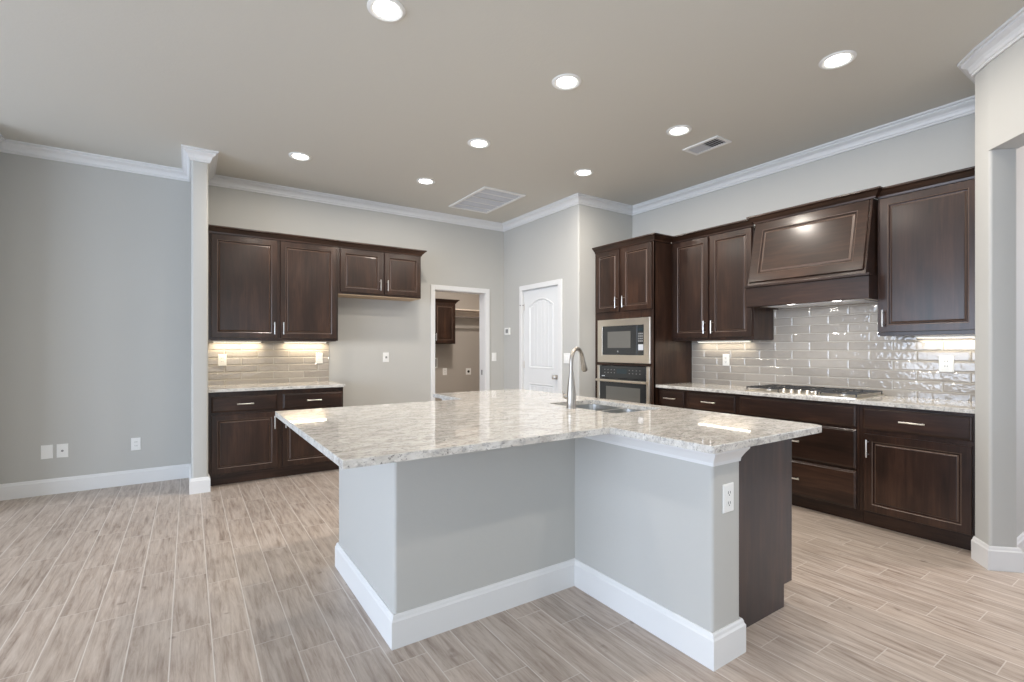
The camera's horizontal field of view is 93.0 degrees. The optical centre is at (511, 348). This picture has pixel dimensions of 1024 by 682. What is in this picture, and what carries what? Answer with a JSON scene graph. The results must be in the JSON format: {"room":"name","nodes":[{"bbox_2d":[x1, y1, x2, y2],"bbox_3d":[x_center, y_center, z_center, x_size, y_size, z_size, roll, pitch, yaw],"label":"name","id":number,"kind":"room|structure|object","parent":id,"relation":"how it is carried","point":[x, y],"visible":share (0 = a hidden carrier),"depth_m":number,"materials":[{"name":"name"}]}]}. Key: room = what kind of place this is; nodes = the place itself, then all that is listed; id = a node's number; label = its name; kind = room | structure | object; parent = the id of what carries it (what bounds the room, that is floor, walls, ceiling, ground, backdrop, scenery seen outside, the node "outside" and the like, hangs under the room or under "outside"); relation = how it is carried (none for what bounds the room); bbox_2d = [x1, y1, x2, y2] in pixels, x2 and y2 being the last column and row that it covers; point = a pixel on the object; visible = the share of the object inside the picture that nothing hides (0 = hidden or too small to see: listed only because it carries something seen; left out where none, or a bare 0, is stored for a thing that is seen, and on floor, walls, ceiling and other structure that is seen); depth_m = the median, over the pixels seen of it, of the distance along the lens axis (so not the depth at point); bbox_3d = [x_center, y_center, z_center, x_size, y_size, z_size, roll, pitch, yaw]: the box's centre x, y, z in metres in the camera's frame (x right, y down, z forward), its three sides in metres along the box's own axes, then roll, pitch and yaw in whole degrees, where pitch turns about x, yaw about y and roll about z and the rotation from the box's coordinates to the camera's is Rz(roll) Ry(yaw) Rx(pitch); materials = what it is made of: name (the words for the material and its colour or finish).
{"room":"kitchen","nodes":[
{"label":"kitchen","id":0,"kind":"room"},
{"bbox_2d":[0,152,503,483],"bbox_3d":[-2.336,-0.241,5.533,5.240,3.050,0.140,0,0,-34],"label":"wall","id":1,"kind":"structure","parent":0,"point":[95,262],"depth_m":4.60,"materials":[{"name":"grey paint"}]},
{"bbox_2d":[41,445,52,458],"bbox_3d":[-4.093,0.908,4.275,0.078,0.122,0.007,0,0,-34],"label":"wall plate","id":2,"kind":"object","parent":1,"relation":"attached to","point":[46,450],"visible":1,"depth_m":4.27,"materials":[{"name":"white plastic"}]},
{"bbox_2d":[57,443,67,457],"bbox_3d":[-4.006,0.908,4.327,0.078,0.122,0.016,0,0,-34],"label":"wall plate","id":3,"kind":"object","parent":1,"relation":"attached to","point":[62,449],"visible":1,"depth_m":4.33,"materials":[{"name":"white plastic"}]},
{"bbox_2d":[0,463,209,500],"bbox_3d":[-3.535,1.216,4.232,1.522,0.137,0.696,0,0,-34],"label":"baseboard","id":4,"kind":"structure","parent":1,"relation":"attached to","point":[17,490],"depth_m":4.39,"materials":[{"name":"white wood"}]},
{"bbox_2d":[131,437,140,450],"bbox_3d":[-3.575,0.905,4.619,0.074,0.118,0.008,0,0,-34],"label":"wall outlet","id":5,"kind":"object","parent":1,"relation":"attached to","point":[135,442],"visible":1,"depth_m":4.62,"materials":[{"name":"white plastic"}]},
{"bbox_2d":[208,341,328,384],"bbox_3d":[-2.606,0.142,5.262,1.194,0.454,0.009,0,0,-34],"label":"tile backsplash","id":6,"kind":"structure","parent":1,"relation":"attached to","point":[265,361],"depth_m":5.23,"materials":[{"name":"beige tile"}]},
{"bbox_2d":[218,354,225,365],"bbox_3d":[-2.982,0.116,5.001,0.074,0.118,0.008,0,0,-34],"label":"wall outlet","id":7,"kind":"object","parent":6,"relation":"attached to","point":[221,357],"visible":1,"depth_m":5.00,"materials":[{"name":"white plastic"}]},
{"bbox_2d":[316,353,322,362],"bbox_3d":[-2.192,0.104,5.527,0.074,0.118,0.008,0,0,-34],"label":"wall outlet","id":8,"kind":"object","parent":6,"relation":"attached to","point":[319,356],"visible":1,"depth_m":5.52,"materials":[{"name":"white plastic"}]},
{"bbox_2d":[208,224,338,341],"bbox_3d":[-2.490,-0.633,5.110,1.217,1.102,0.388,0,0,-34],"label":"upper cabinet","id":9,"kind":"object","parent":1,"relation":"attached to","point":[263,285],"visible":0.94,"depth_m":4.96,"materials":[{"name":"brown wood"}]},
{"bbox_2d":[212,341,260,342],"bbox_3d":[-2.844,-0.074,5.032,0.440,0.015,0.040,0,0,-34],"label":"light","id":10,"kind":"object","parent":9,"relation":"attached to","point":[212,341],"visible":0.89,"depth_m":5.04,"materials":[{"name":"white"}]},
{"bbox_2d":[284,341,326,342],"bbox_3d":[-2.294,-0.074,5.398,0.440,0.015,0.040,0,0,-34],"label":"light","id":11,"kind":"object","parent":9,"relation":"attached to","point":[284,341],"visible":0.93,"depth_m":5.36,"materials":[{"name":"white plastic"}]},
{"bbox_2d":[208,174,503,231],"bbox_3d":[-1.591,-1.717,5.899,3.594,0.098,0.076,0,0,-34],"label":"trim","id":12,"kind":"structure","parent":1,"relation":"attached to","point":[217,180],"depth_m":5.66,"materials":[{"name":"white wood"}]},
{"bbox_2d":[338,240,426,300],"bbox_3d":[-1.557,-0.892,5.732,1.026,0.584,0.390,0,0,-34],"label":"upper cabinet","id":13,"kind":"object","parent":1,"relation":"attached to","point":[365,270],"visible":1,"depth_m":5.57,"materials":[{"name":"brown wood"}]},
{"bbox_2d":[383,353,388,361],"bbox_3d":[-1.546,0.104,5.967,0.074,0.118,0.011,0,0,-34],"label":"wall outlet","id":14,"kind":"object","parent":1,"relation":"attached to","point":[385,355],"visible":1,"depth_m":5.96,"materials":[{"name":"white plastic"}]},
{"bbox_2d":[431,284,489,400],"bbox_3d":[-0.725,0.223,6.599,0.884,2.122,0.168,0,0,-34],"label":"trim","id":15,"kind":"structure","parent":1,"relation":"attached to","point":[484,294],"depth_m":6.75,"materials":[{"name":"white wood"}]},
{"bbox_2d":[492,353,495,360],"bbox_3d":[-0.250,0.112,6.830,0.074,0.118,0.010,0,0,-34],"label":"light switch","id":16,"kind":"object","parent":1,"relation":"attached to","point":[493,354],"visible":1,"depth_m":6.82,"materials":[{"name":"white plastic"}]},
{"bbox_2d":[435,291,479,400],"bbox_3d":[-1.594,-0.241,8.488,3.050,3.050,0.100,0,0,-34],"label":"wall","id":17,"kind":"structure","parent":0,"point":[461,355],"depth_m":8.88,"materials":[{"name":"grey paint"}]},
{"bbox_2d":[435,358,437,367],"bbox_3d":[-1.381,0.249,8.561,0.145,0.180,0.014,0,0,-34],"label":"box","id":18,"kind":"object","parent":17,"relation":"attached to","point":[436,359],"visible":0.37,"depth_m":8.59,"materials":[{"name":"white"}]},
{"bbox_2d":[435,298,459,343],"bbox_3d":[-1.432,-0.468,8.300,1.011,0.763,0.387,0,0,-34],"label":"upper cabinet","id":19,"kind":"object","parent":17,"relation":"attached to","point":[444,308],"visible":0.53,"depth_m":8.31,"materials":[{"name":"brown wood"}]},
{"bbox_2d":[455,309,478,318],"bbox_3d":[-0.689,-0.623,8.848,0.944,0.155,0.297,0,0,-34],"label":"closet shelf","id":20,"kind":"object","parent":17,"relation":"attached to","point":[459,313],"visible":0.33,"depth_m":8.83,"materials":[{"name":"beige wood"}]},
{"bbox_2d":[466,368,470,374],"bbox_3d":[-0.802,0.416,8.950,0.105,0.120,0.009,0,0,-34],"label":"dryer outlet","id":21,"kind":"object","parent":17,"relation":"attached to","point":[468,370],"visible":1,"depth_m":8.95,"materials":[{"name":"white plastic"}]},
{"bbox_2d":[0,0,1023,222],"bbox_3d":[-0.851,-1.816,1.505,12.450,0.100,12.650,0,0,-34],"label":"ceiling","id":22,"kind":"structure","parent":0,"point":[378,107],"depth_m":3.25,"materials":[{"name":"grey paint"}]},
{"bbox_2d":[288,152,311,160],"bbox_3d":[-1.943,-1.761,4.455,0.196,0.009,0.196,0,0,-34],"label":"recessed light","id":23,"kind":"object","parent":22,"relation":"in","point":[300,156],"visible":1,"depth_m":4.44,"materials":[{"name":"white"}]},
{"bbox_2d":[367,0,405,21],"bbox_3d":[-0.652,-1.761,2.524,0.196,0.009,0.196,0,0,-34],"label":"recessed light","id":24,"kind":"object","parent":22,"relation":"in","point":[394,10],"visible":1,"depth_m":2.52,"materials":[{"name":"white"}]},
{"bbox_2d":[416,178,434,184],"bbox_3d":[-0.906,-1.761,5.114,0.196,0.009,0.196,0,0,-34],"label":"recessed light","id":25,"kind":"object","parent":22,"relation":"in","point":[427,181],"visible":1,"depth_m":5.10,"materials":[{"name":"white"}]},
{"bbox_2d":[468,138,489,147],"bbox_3d":[-0.283,-1.761,4.172,0.196,0.009,0.196,0,0,-34],"label":"recessed light","id":26,"kind":"object","parent":22,"relation":"in","point":[477,142],"visible":1,"depth_m":4.16,"materials":[{"name":"white glass"}]},
{"bbox_2d":[449,186,525,213],"bbox_3d":[-0.312,-1.759,5.786,0.550,0.014,0.880,0,0,-34],"label":"ceiling vent","id":27,"kind":"object","parent":22,"relation":"in","point":[485,200],"visible":1,"depth_m":5.74,"materials":[{"name":"white metal"}]},
{"bbox_2d":[552,74,580,89],"bbox_3d":[0.361,-1.761,3.213,0.196,0.009,0.196,0,0,-34],"label":"recessed light","id":28,"kind":"object","parent":22,"relation":"in","point":[563,81],"visible":1,"depth_m":3.20,"materials":[{"name":"white"}]},
{"bbox_2d":[574,169,593,175],"bbox_3d":[0.719,-1.761,4.862,0.196,0.009,0.196,0,0,-34],"label":"recessed light","id":29,"kind":"object","parent":22,"relation":"in","point":[581,172],"visible":1,"depth_m":4.84,"materials":[{"name":"white"}]},
{"bbox_2d":[666,125,691,135],"bbox_3d":[1.350,-1.761,3.929,0.196,0.009,0.196,0,0,-34],"label":"recessed light","id":30,"kind":"object","parent":22,"relation":"in","point":[679,130],"visible":1,"depth_m":3.91,"materials":[{"name":"white"}]},
{"bbox_2d":[682,135,731,155],"bbox_3d":[1.687,-1.760,4.212,0.205,0.012,0.345,0,0,-34],"label":"ceiling vent","id":31,"kind":"object","parent":22,"relation":"in","point":[717,141],"visible":1,"depth_m":4.20,"materials":[{"name":"white metal"}]},
{"bbox_2d":[819,50,856,69],"bbox_3d":[1.989,-1.761,2.969,0.196,0.009,0.196,0,0,-34],"label":"recessed light","id":32,"kind":"object","parent":22,"relation":"in","point":[835,60],"visible":1,"depth_m":2.96,"materials":[{"name":"white glass"}]},
{"bbox_2d":[0,469,1023,681],"bbox_3d":[-0.851,1.314,1.505,12.450,0.060,12.650,0,0,-34],"label":"floor","id":33,"kind":"structure","parent":0,"point":[158,581],"depth_m":2.36,"materials":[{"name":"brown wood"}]},
{"bbox_2d":[191,161,207,477],"bbox_3d":[-2.972,-0.241,4.617,0.126,3.050,0.680,0,0,-34],"label":"wall pier","id":34,"kind":"object","parent":33,"relation":"on","point":[199,170],"visible":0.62,"depth_m":4.33,"materials":[{"name":"grey paint"}]},
{"bbox_2d":[181,144,218,182],"bbox_3d":[-2.951,-1.717,4.585,0.278,0.098,0.756,0,0,-34],"label":"trim","id":35,"kind":"structure","parent":34,"relation":"attached to","point":[188,153],"depth_m":4.34,"materials":[{"name":"white wood"}]},
{"bbox_2d":[208,387,342,485],"bbox_3d":[-2.428,0.843,5.012,1.210,0.883,0.616,0,0,-34],"label":"base cabinet","id":36,"kind":"object","parent":33,"relation":"on","point":[247,442],"visible":0.77,"depth_m":4.70,"materials":[{"name":"brown wood"}]},
{"bbox_2d":[208,381,344,392],"bbox_3d":[-2.428,0.385,5.016,1.218,0.030,0.613,0,0,-34],"label":"countertop","id":37,"kind":"structure","parent":36,"relation":"on","point":[317,384],"depth_m":4.90,"materials":[{"name":"stone"}]},
{"bbox_2d":[335,399,791,670],"bbox_3d":[0.063,0.842,2.903,1.882,0.884,2.476,0,0,-34],"label":"kitchen island","id":38,"kind":"object","parent":33,"relation":"on","point":[427,547],"visible":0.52,"depth_m":2.28,"materials":[{"name":"grey paint"}]},
{"bbox_2d":[275,389,821,468],"bbox_3d":[-0.093,0.385,2.840,2.141,0.030,2.608,0,0,-34],"label":"island countertop","id":39,"kind":"structure","parent":38,"relation":"on","point":[471,421],"depth_m":2.35,"materials":[{"name":"stone"}]},
{"bbox_2d":[562,347,587,408],"bbox_3d":[0.423,0.178,3.109,0.233,0.383,0.094,0,0,-42],"label":"faucet","id":40,"kind":"object","parent":39,"relation":"on","point":[570,396],"visible":1,"depth_m":3.03,"materials":[{"name":"grey metal"}]},
{"bbox_2d":[576,404,641,412],"bbox_3d":[0.590,0.500,3.161,0.455,0.199,0.680,0,0,-34],"label":"double sink","id":41,"kind":"object","parent":39,"relation":"in","point":[603,408],"visible":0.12,"depth_m":3.40,"materials":[{"name":"silver metal"}]},
{"bbox_2d":[723,482,733,513],"bbox_3d":[0.896,0.616,2.008,0.074,0.118,0.008,0,0,-34],"label":"wall outlet","id":42,"kind":"object","parent":38,"relation":"attached to","point":[728,489],"visible":1,"depth_m":2.00,"materials":[{"name":"white plastic"}]},
{"bbox_2d":[727,489,731,496],"bbox_3d":[0.897,0.595,2.006,0.034,0.031,0.002,0,0,-34],"label":"socket","id":43,"kind":"object","parent":42,"relation":"attached to","point":[729,491],"depth_m":2.01,"materials":[{"name":"white plastic"}]},
{"bbox_2d":[727,499,731,506],"bbox_3d":[0.897,0.637,2.006,0.034,0.031,0.002,0,0,-34],"label":"socket","id":44,"kind":"object","parent":42,"relation":"attached to","point":[729,501],"depth_m":2.01,"materials":[{"name":"white plastic"}]},
{"bbox_2d":[592,232,691,404],"bbox_3d":[1.477,0.050,5.512,0.687,2.468,0.922,0,0,-34],"label":"tall cabinet","id":45,"kind":"object","parent":33,"relation":"on","point":[633,276],"visible":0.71,"depth_m":5.18,"materials":[{"name":"brown wood"}]},
{"bbox_2d":[595,365,650,403],"bbox_3d":[1.430,0.539,5.504,0.621,0.703,0.772,0,0,-34],"label":"wall oven","id":46,"kind":"object","parent":45,"relation":"in","point":[614,382],"visible":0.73,"depth_m":5.33,"materials":[{"name":"silver metal"}]},
{"bbox_2d":[598,317,650,363],"bbox_3d":[1.411,-0.089,5.491,0.468,0.486,0.776,0,0,-34],"label":"microwave","id":47,"kind":"object","parent":45,"relation":"in","point":[628,340],"visible":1,"depth_m":5.33,"materials":[{"name":"silver metal"}]},
{"bbox_2d":[659,388,686,408],"bbox_3d":[1.827,0.843,5.050,0.616,0.883,0.341,0,0,-34],"label":"drawer","id":48,"kind":"object","parent":33,"relation":"on","point":[677,398],"visible":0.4,"depth_m":4.88,"materials":[{"name":"brown wood"}]},
{"bbox_2d":[687,390,737,414],"bbox_3d":[2.071,0.843,4.683,0.616,0.883,0.536,0,0,-34],"label":"base cabinet","id":49,"kind":"object","parent":33,"relation":"on","point":[727,403],"visible":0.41,"depth_m":4.51,"materials":[{"name":"brown wood"}]},
{"bbox_2d":[738,394,863,522],"bbox_3d":[2.479,0.843,4.069,0.616,0.883,0.936,0,0,-34],"label":"base cabinet","id":50,"kind":"object","parent":33,"relation":"on","point":[825,464],"visible":0.48,"depth_m":3.73,"materials":[{"name":"brown wood"}]},
{"bbox_2d":[860,404,974,550],"bbox_3d":[2.914,0.843,3.415,0.616,0.883,0.629,0,0,-34],"label":"base cabinet","id":51,"kind":"object","parent":33,"relation":"on","point":[917,466],"visible":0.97,"depth_m":3.24,"materials":[{"name":"brown wood"}]},
{"bbox_2d":[656,382,974,413],"bbox_3d":[2.418,0.385,4.174,0.606,0.030,2.456,0,0,-34],"label":"countertop","id":52,"kind":"structure","parent":51,"relation":"on","point":[960,406],"depth_m":3.62,"materials":[{"name":"stone"}]},
{"bbox_2d":[745,384,883,398],"bbox_3d":[2.499,0.348,4.065,0.505,0.042,0.880,0,0,-34],"label":"gas cooktop","id":53,"kind":"object","parent":52,"relation":"in","point":[770,388],"visible":1,"depth_m":3.93,"materials":[{"name":"silver metal"}]},
{"bbox_2d":[504,207,570,393],"bbox_3d":[0.307,-0.241,6.417,0.140,3.050,1.595,0,0,-34],"label":"wall","id":54,"kind":"structure","parent":0,"point":[539,250],"depth_m":6.35,"materials":[{"name":"grey paint"}]},
{"bbox_2d":[505,328,509,334],"bbox_3d":[-0.065,-0.246,6.827,0.023,0.100,0.120,0,0,-34],"label":"thermostat","id":55,"kind":"object","parent":54,"relation":"attached to","point":[507,330],"visible":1,"depth_m":6.80,"materials":[{"name":"white plastic"}]},
{"bbox_2d":[520,286,557,392],"bbox_3d":[0.349,0.250,6.237,0.103,2.052,0.795,0,0,-34],"label":"door","id":56,"kind":"structure","parent":54,"relation":"in","point":[540,305],"depth_m":6.23,"materials":[{"name":"white wood"}]},
{"bbox_2d":[502,193,578,231],"bbox_3d":[0.316,-1.717,6.209,0.076,0.098,1.671,0,0,-34],"label":"trim","id":57,"kind":"structure","parent":54,"relation":"attached to","point":[572,200],"depth_m":6.10,"materials":[{"name":"white wood"}]},
{"bbox_2d":[519,279,562,393],"bbox_3d":[0.411,0.218,6.244,0.158,2.132,0.898,0,0,-34],"label":"trim","id":58,"kind":"structure","parent":54,"relation":"attached to","point":[558,282],"depth_m":6.07,"materials":[{"name":"white wood"}]},
{"bbox_2d":[564,353,569,362],"bbox_3d":[0.650,0.112,5.765,0.010,0.118,0.118,0,0,-34],"label":"light switch","id":59,"kind":"object","parent":54,"relation":"attached to","point":[566,355],"visible":0.94,"depth_m":5.77,"materials":[{"name":"white plastic"}]},
{"bbox_2d":[571,204,631,397],"bbox_3d":[1.158,-0.241,5.941,1.030,3.050,0.140,0,0,-34],"label":"wall","id":60,"kind":"structure","parent":0,"point":[591,227],"depth_m":5.67,"materials":[{"name":"grey paint"}]},
{"bbox_2d":[578,193,632,215],"bbox_3d":[1.128,-1.717,5.791,0.966,0.098,0.076,0,0,-34],"label":"trim","id":61,"kind":"structure","parent":60,"relation":"attached to","point":[583,199],"depth_m":5.77,"materials":[{"name":"white wood"}]},
{"bbox_2d":[632,113,974,243],"bbox_3d":[2.490,-0.241,4.743,0.140,3.050,3.330,0,0,-34],"label":"wall","id":62,"kind":"structure","parent":0,"point":[948,146],"depth_m":4.21,"materials":[{"name":"grey paint"}]},
{"bbox_2d":[672,219,773,340],"bbox_3d":[2.073,-0.633,4.880,0.398,1.102,0.897,0,0,-34],"label":"upper cabinet","id":63,"kind":"object","parent":62,"relation":"attached to","point":[711,266],"visible":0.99,"depth_m":4.74,"materials":[{"name":"brown wood"}]},
{"bbox_2d":[697,340,751,342],"bbox_3d":[2.167,-0.075,4.985,0.040,0.015,0.580,0,0,-34],"label":"light","id":64,"kind":"object","parent":63,"relation":"attached to","point":[743,340],"visible":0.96,"depth_m":4.96,"materials":[{"name":"white"}]},
{"bbox_2d":[632,95,974,215],"bbox_3d":[2.400,-1.717,4.683,0.076,0.098,3.330,0,0,-34],"label":"trim","id":65,"kind":"structure","parent":62,"relation":"attached to","point":[966,106],"depth_m":4.19,"materials":[{"name":"white wood"}]},
{"bbox_2d":[745,186,882,309],"bbox_3d":[2.536,-0.774,4.048,0.532,0.819,1.017,0,0,-34],"label":"range hood","id":66,"kind":"object","parent":62,"relation":"attached to","point":[823,252],"visible":0.91,"depth_m":3.85,"materials":[{"name":"brown wood"}]},
{"bbox_2d":[692,302,974,400],"bbox_3d":[2.667,-0.073,4.341,0.008,0.886,2.455,0,0,-34],"label":"tile backsplash","id":67,"kind":"structure","parent":62,"relation":"attached to","point":[832,346],"depth_m":4.12,"materials":[{"name":"grey tile"}]},
{"bbox_2d":[723,354,728,365],"bbox_3d":[2.208,0.115,5.016,0.008,0.118,0.074,0,0,-34],"label":"wall outlet","id":68,"kind":"object","parent":67,"relation":"attached to","point":[725,356],"visible":1,"depth_m":5.01,"materials":[{"name":"white plastic"}]},
{"bbox_2d":[939,356,953,371],"bbox_3d":[3.179,0.111,3.556,0.008,0.118,0.085,0,0,-34],"label":"wall outlet","id":69,"kind":"object","parent":67,"relation":"attached to","point":[946,363],"visible":1,"depth_m":3.55,"materials":[{"name":"white plastic"}]},
{"bbox_2d":[878,166,974,336],"bbox_3d":[3.018,-0.640,3.460,0.398,1.088,0.602,0,0,-34],"label":"upper cabinet","id":70,"kind":"object","parent":62,"relation":"attached to","point":[926,226],"visible":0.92,"depth_m":3.37,"materials":[{"name":"brown wood"}]},
{"bbox_2d":[915,335,974,337],"bbox_3d":[3.161,-0.088,3.490,0.040,0.015,0.410,0,0,-34],"label":"light","id":71,"kind":"object","parent":70,"relation":"attached to","point":[949,336],"visible":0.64,"depth_m":3.50,"materials":[{"name":"white plastic"}]},
{"bbox_2d":[929,337,960,337],"bbox_3d":[3.161,-0.083,3.490,0.024,0.003,0.398,0,0,-34],"label":"diffuser","id":72,"kind":"object","parent":71,"relation":"attached to","point":[929,337],"depth_m":3.51,"materials":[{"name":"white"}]},
{"bbox_2d":[975,65,1023,547],"bbox_3d":[3.793,-0.241,3.500,2.407,3.050,0.183,0,0,-34],"label":"wall","id":73,"kind":"structure","parent":0,"point":[999,174],"depth_m":2.83,"materials":[{"name":"grey paint"}]},
{"bbox_2d":[971,532,1023,572],"bbox_3d":[3.783,1.216,3.486,2.439,0.137,0.229,0,0,-34],"label":"baseboard","id":74,"kind":"structure","parent":73,"relation":"attached to","point":[994,558],"depth_m":2.81,"materials":[{"name":"white wood"}]},
{"bbox_2d":[988,37,1023,150],"bbox_3d":[2.710,-0.241,2.107,0.141,3.050,1.476,0,0,11],"label":"wall","id":75,"kind":"structure","parent":0,"point":[1006,71],"depth_m":2.72,"materials":[{"name":"grey paint"}]},
{"bbox_2d":[957,7,1023,83],"bbox_3d":[2.760,-1.717,2.540,0.402,0.098,1.916,0,0,25],"label":"trim","id":76,"kind":"structure","parent":75,"relation":"attached to","point":[1010,32],"depth_m":2.75,"materials":[{"name":"white wood"}]},
{"bbox_3d":[-6.205,-0.241,2.592,4.740,3.050,0.470,0,0,-34],"label":"wall","id":77,"kind":"structure","parent":0,"visible":0},
{"bbox_2d":[0,133,189,181],"bbox_3d":[-3.657,-1.717,4.287,1.380,0.098,0.470,0,0,-34],"label":"trim","id":78,"kind":"structure","parent":77,"relation":"attached to","point":[9,146],"depth_m":4.40,"materials":[{"name":"white wood"}]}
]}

